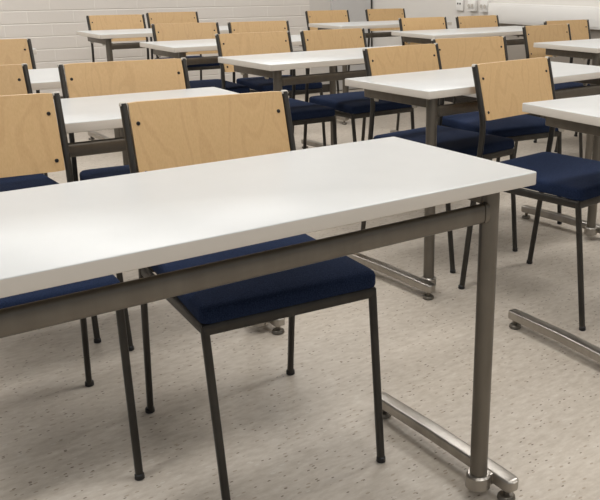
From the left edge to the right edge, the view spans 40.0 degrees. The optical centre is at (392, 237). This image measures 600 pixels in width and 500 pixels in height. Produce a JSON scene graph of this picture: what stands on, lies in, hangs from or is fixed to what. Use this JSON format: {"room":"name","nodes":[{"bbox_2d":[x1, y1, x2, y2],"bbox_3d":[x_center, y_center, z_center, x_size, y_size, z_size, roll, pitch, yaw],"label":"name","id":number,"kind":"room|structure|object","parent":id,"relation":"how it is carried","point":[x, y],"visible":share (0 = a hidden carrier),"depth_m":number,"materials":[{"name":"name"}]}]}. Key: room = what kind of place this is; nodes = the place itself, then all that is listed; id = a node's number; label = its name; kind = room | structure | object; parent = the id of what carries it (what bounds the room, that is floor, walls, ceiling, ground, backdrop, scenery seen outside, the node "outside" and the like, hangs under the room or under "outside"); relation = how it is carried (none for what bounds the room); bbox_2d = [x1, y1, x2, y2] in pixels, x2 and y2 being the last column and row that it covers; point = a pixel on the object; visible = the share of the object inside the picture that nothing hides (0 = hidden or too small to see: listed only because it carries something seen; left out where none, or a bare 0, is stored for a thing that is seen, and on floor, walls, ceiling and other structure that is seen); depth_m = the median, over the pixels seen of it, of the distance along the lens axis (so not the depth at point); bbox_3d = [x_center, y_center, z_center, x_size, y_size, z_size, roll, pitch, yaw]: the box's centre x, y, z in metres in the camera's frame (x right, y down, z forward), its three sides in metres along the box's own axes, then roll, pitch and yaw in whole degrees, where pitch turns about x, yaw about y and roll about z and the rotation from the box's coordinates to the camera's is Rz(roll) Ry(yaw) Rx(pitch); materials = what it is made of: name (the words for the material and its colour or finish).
{"room":"classroom","nodes":[
{"label":"classroom","id":0,"kind":"room"},
{"bbox_2d":[0,0,361,95],"bbox_3d":[-3.150,-2.227,5.667,7.640,2.900,0.150,-13,22,-36],"label":"wall","id":1,"kind":"structure","parent":0,"point":[51,26],"depth_m":6.47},
{"bbox_2d":[255,84,329,95],"bbox_3d":[-3.367,-0.802,5.844,6.980,0.075,0.012,-13,22,-36],"label":"baseboard","id":2,"kind":"structure","parent":1,"relation":"attached to","point":[326,87],"depth_m":7.84,"materials":[{"name":"grey"}]},
{"bbox_2d":[330,0,370,89],"bbox_3d":[-0.393,-2.457,7.711,0.452,2.090,0.030,-13,22,-36],"label":"door","id":3,"kind":"structure","parent":1,"relation":"in","point":[356,8],"depth_m":7.84,"materials":[{"name":"grey paint"}]},
{"bbox_2d":[0,89,599,499],"bbox_3d":[-0.326,0.330,2.639,7.640,0.100,9.410,-13,22,-36],"label":"floor","id":4,"kind":"structure","parent":0,"point":[307,434],"depth_m":2.21,"materials":[{"name":"plastic"}]},
{"bbox_2d":[0,38,67,176],"bbox_3d":[-1.660,-0.422,3.498,0.422,0.798,0.529,-13,22,-35],"label":"chair","id":5,"kind":"object","parent":4,"relation":"on","point":[12,51],"visible":0.28,"depth_m":3.63,"materials":[{"name":"beige wood"}]},
{"bbox_2d":[0,63,100,343],"bbox_3d":[-1.202,-0.086,2.454,0.422,0.798,0.529,-13,22,-36],"label":"chair","id":6,"kind":"object","parent":4,"relation":"on","point":[14,78],"visible":0.38,"depth_m":2.58,"materials":[{"name":"beige wood"}]},
{"bbox_2d":[0,92,144,480],"bbox_3d":[-0.858,0.122,1.805,0.424,0.801,0.531,-11,21,-31],"label":"chair","id":7,"kind":"object","parent":4,"relation":"on","point":[30,143],"visible":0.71,"depth_m":1.92,"materials":[{"name":"beige wood"}]},
{"bbox_2d":[28,67,128,164],"bbox_3d":[-1.483,-0.210,2.966,1.080,0.720,0.484,-13,22,-35],"label":"school desk","id":8,"kind":"object","parent":4,"relation":"on","point":[47,78],"visible":0.02,"depth_m":2.92,"materials":[{"name":"laminate"}]},
{"bbox_2d":[86,14,148,61],"bbox_3d":[-1.848,-1.155,5.780,0.422,0.798,0.529,-12,22,-34],"label":"chair","id":9,"kind":"object","parent":4,"relation":"on","point":[132,21],"visible":0.37,"depth_m":5.84,"materials":[{"name":"beige wood"}]},
{"bbox_2d":[57,58,190,350],"bbox_3d":[-0.761,-0.140,2.622,0.424,0.802,0.532,-11,21,-31],"label":"chair","id":10,"kind":"object","parent":4,"relation":"on","point":[89,79],"visible":0.32,"depth_m":2.66,"materials":[{"name":"beige wood"}]},
{"bbox_2d":[76,26,247,139],"bbox_3d":[-1.508,-1.051,5.588,1.080,0.720,0.484,-13,22,-36],"label":"school desk","id":11,"kind":"object","parent":4,"relation":"on","point":[104,37],"visible":0.25,"depth_m":5.18,"materials":[{"name":"laminate"}]},
{"bbox_2d":[53,87,284,334],"bbox_3d":[-0.918,-0.002,2.324,1.123,0.720,0.484,-12,22,-34],"label":"school desk","id":12,"kind":"object","parent":4,"relation":"on","point":[92,113],"visible":0.27,"depth_m":2.21,"materials":[{"name":"laminate"}]},
{"bbox_2d":[146,11,220,79],"bbox_3d":[-1.573,-1.307,6.260,0.422,0.798,0.529,-12,22,-34],"label":"chair","id":13,"kind":"object","parent":4,"relation":"on","point":[153,17],"visible":0.36,"depth_m":6.27,"materials":[{"name":"beige wood"}]},
{"bbox_2d":[151,22,249,92],"bbox_3d":[-1.113,-0.843,4.819,0.422,0.798,0.529,-11,21,-32],"label":"chair","id":14,"kind":"object","parent":4,"relation":"on","point":[206,30],"visible":0.34,"depth_m":4.85,"materials":[{"name":"beige wood"}]},
{"bbox_2d":[140,35,336,147],"bbox_3d":[-0.830,-0.774,4.734,1.080,0.720,0.484,-14,22,-37],"label":"school desk","id":15,"kind":"object","parent":4,"relation":"on","point":[177,48],"visible":0.23,"depth_m":4.34,"materials":[{"name":"laminate"}]},
{"bbox_2d":[119,90,385,499],"bbox_3d":[-0.318,0.104,1.875,0.422,0.798,0.529,-11,21,-31],"label":"chair","id":16,"kind":"object","parent":4,"relation":"on","point":[175,132],"visible":0.62,"depth_m":1.85,"materials":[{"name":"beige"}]},
{"bbox_2d":[0,137,535,499],"bbox_3d":[-0.293,0.262,1.511,1.080,0.719,0.484,-13,22,-36],"label":"school desk","id":17,"kind":"object","parent":4,"relation":"on","point":[54,235],"visible":0.9,"depth_m":1.35,"materials":[{"name":"white laminate"}]},
{"bbox_2d":[215,31,336,144],"bbox_3d":[-0.564,-0.592,4.043,0.422,0.798,0.529,-12,22,-34],"label":"chair","id":18,"kind":"object","parent":4,"relation":"on","point":[229,44],"visible":0.48,"depth_m":4.03,"materials":[{"name":"beige wood"}]},
{"bbox_2d":[227,20,325,145],"bbox_3d":[-0.709,-0.912,5.037,0.422,0.798,0.529,-12,21,-32],"label":"chair","id":19,"kind":"object","parent":4,"relation":"on","point":[260,84],"visible":0.29,"depth_m":5.01,"materials":[{"name":"beige wood"}]},
{"bbox_2d":[218,45,439,120],"bbox_3d":[-0.239,-0.524,3.962,1.080,0.720,0.484,-14,23,-38],"label":"school desk","id":20,"kind":"object","parent":4,"relation":"on","point":[271,65],"visible":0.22,"depth_m":3.58,"materials":[{"name":"laminate"}]},
{"bbox_2d":[305,10,358,101],"bbox_3d":[-0.408,-1.439,6.685,0.422,0.798,0.529,-12,22,-34],"label":"chair","id":21,"kind":"object","parent":4,"relation":"on","point":[321,16],"visible":0.23,"depth_m":6.73,"materials":[{"name":"beige wood"}]},
{"bbox_2d":[300,28,414,148],"bbox_3d":[-0.176,-0.679,4.317,0.422,0.798,0.529,-14,22,-37],"label":"chair","id":22,"kind":"object","parent":4,"relation":"on","point":[353,105],"visible":0.47,"depth_m":4.27,"materials":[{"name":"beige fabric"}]},
{"bbox_2d":[309,20,451,124],"bbox_3d":[-0.087,-1.344,6.521,1.080,0.720,0.484,-13,22,-36],"label":"school desk","id":23,"kind":"object","parent":4,"relation":"on","point":[393,23],"visible":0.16,"depth_m":6.16,"materials":[{"name":"laminate"}]},
{"bbox_2d":[365,8,405,46],"bbox_3d":[0.067,-1.561,7.071,0.422,0.798,0.529,-12,21,-34],"label":"chair","id":24,"kind":"object","parent":4,"relation":"on","point":[394,13],"visible":0.25,"depth_m":7.11,"materials":[{"name":"beige wood"}]},
{"bbox_2d":[396,17,447,130],"bbox_3d":[0.345,-1.087,5.597,0.422,0.798,0.529,-13,22,-35],"label":"chair","id":25,"kind":"object","parent":4,"relation":"on","point":[422,23],"visible":0.28,"depth_m":5.65,"materials":[{"name":"beige wood"}]},
{"bbox_2d":[361,43,517,272],"bbox_3d":[0.193,-0.343,3.268,0.424,0.802,0.532,-16,24,-41],"label":"chair","id":26,"kind":"object","parent":4,"relation":"on","point":[419,57],"visible":0.55,"depth_m":3.25,"materials":[{"name":"beige wood"}]},
{"bbox_2d":[390,26,545,132],"bbox_3d":[0.588,-1.074,5.688,1.177,0.720,0.484,-13,22,-36],"label":"school desk","id":27,"kind":"object","parent":4,"relation":"on","point":[415,36],"visible":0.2,"depth_m":5.38,"materials":[{"name":"laminate"}]},
{"bbox_2d":[345,61,599,299],"bbox_3d":[0.377,-0.280,3.210,1.080,0.720,0.484,-14,23,-38],"label":"school desk","id":28,"kind":"object","parent":4,"relation":"on","point":[422,88],"visible":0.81,"depth_m":2.90,"materials":[{"name":"laminate"}]},
{"bbox_2d":[453,15,537,116],"bbox_3d":[0.755,-1.176,5.881,0.422,0.798,0.529,-13,22,-36],"label":"chair","id":29,"kind":"object","parent":4,"relation":"on","point":[484,20],"visible":0.31,"depth_m":5.93,"materials":[{"name":"beige wood"}]},
{"bbox_2d":[431,36,561,223],"bbox_3d":[0.471,-0.481,3.702,0.424,0.802,0.532,-10,20,-29],"label":"chair","id":30,"kind":"object","parent":4,"relation":"on","point":[454,52],"visible":0.44,"depth_m":3.69,"materials":[{"name":"beige wood"}]},
{"bbox_2d":[458,56,599,330],"bbox_3d":[0.568,-0.179,2.770,0.422,0.796,0.528,-16,24,-41],"label":"chair","id":31,"kind":"object","parent":4,"relation":"on","point":[501,87],"visible":0.74,"depth_m":2.74,"materials":[{"name":"beige wood"}]},
{"bbox_2d":[514,24,589,157],"bbox_3d":[1.058,-0.826,4.793,0.422,0.798,0.529,-14,23,-37],"label":"chair","id":32,"kind":"object","parent":4,"relation":"on","point":[555,32],"visible":0.48,"depth_m":4.80,"materials":[{"name":"beige wood"}]},
{"bbox_2d":[508,95,599,362],"bbox_3d":[0.943,-0.084,2.605,1.080,0.720,0.484,-12,21,-32],"label":"school desk","id":33,"kind":"object","parent":4,"relation":"on","point":[576,114],"visible":1,"depth_m":2.35,"materials":[{"name":"metal"}]},
{"bbox_2d":[533,19,593,150],"bbox_3d":[1.278,-0.991,5.310,0.422,0.798,0.529,-12,21,-34],"label":"chair","id":34,"kind":"object","parent":4,"relation":"on","point":[580,29],"visible":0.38,"depth_m":5.42,"materials":[{"name":"beige wood"}]},
{"bbox_2d":[533,38,599,159],"bbox_3d":[1.341,-0.784,4.793,1.080,0.720,0.484,-13,22,-36],"label":"school desk","id":35,"kind":"object","parent":4,"relation":"on","point":[584,49],"visible":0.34,"depth_m":4.42,"materials":[{"name":"laminate"}]},
{"bbox_2d":[372,0,599,97],"bbox_3d":[2.690,-1.768,4.308,0.150,2.900,9.260,-13,22,-36],"label":"wall","id":36,"kind":"structure","parent":0,"point":[413,8],"depth_m":7.20,"materials":[{"name":"white paint"}]},
{"bbox_2d":[456,0,463,10],"bbox_3d":[0.577,-1.981,6.959,0.022,0.090,0.090,-13,22,-36],"label":"wall socket","id":37,"kind":"object","parent":36,"relation":"attached to","point":[459,3],"visible":1,"depth_m":6.94,"materials":[{"name":"white plastic"}]},
{"bbox_2d":[467,0,477,10],"bbox_3d":[0.670,-1.938,6.829,0.042,0.090,0.090,-13,22,-36],"label":"wall socket","id":38,"kind":"object","parent":36,"relation":"attached to","point":[472,4],"visible":1,"depth_m":6.81,"materials":[{"name":"white plastic"}]},
{"bbox_2d":[480,0,489,11],"bbox_3d":[0.761,-1.902,6.716,0.042,0.090,0.090,-13,22,-36],"label":"wall socket","id":39,"kind":"object","parent":36,"relation":"attached to","point":[483,4],"visible":0.95,"depth_m":6.70,"materials":[{"name":"white plastic"}]},
{"bbox_2d":[488,3,599,29],"bbox_3d":[3.057,-0.937,3.892,0.058,0.155,7.380,-13,22,-36],"label":"radiator","id":40,"kind":"object","parent":36,"relation":"attached to","point":[508,13],"depth_m":6.22,"materials":[{"name":"white metal"}]},
{"bbox_2d":[499,23,599,64],"bbox_3d":[3.141,-0.541,3.949,0.006,0.637,7.570,-13,22,-36],"label":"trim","id":41,"kind":"structure","parent":36,"relation":"attached to","point":[515,52],"depth_m":6.49,"materials":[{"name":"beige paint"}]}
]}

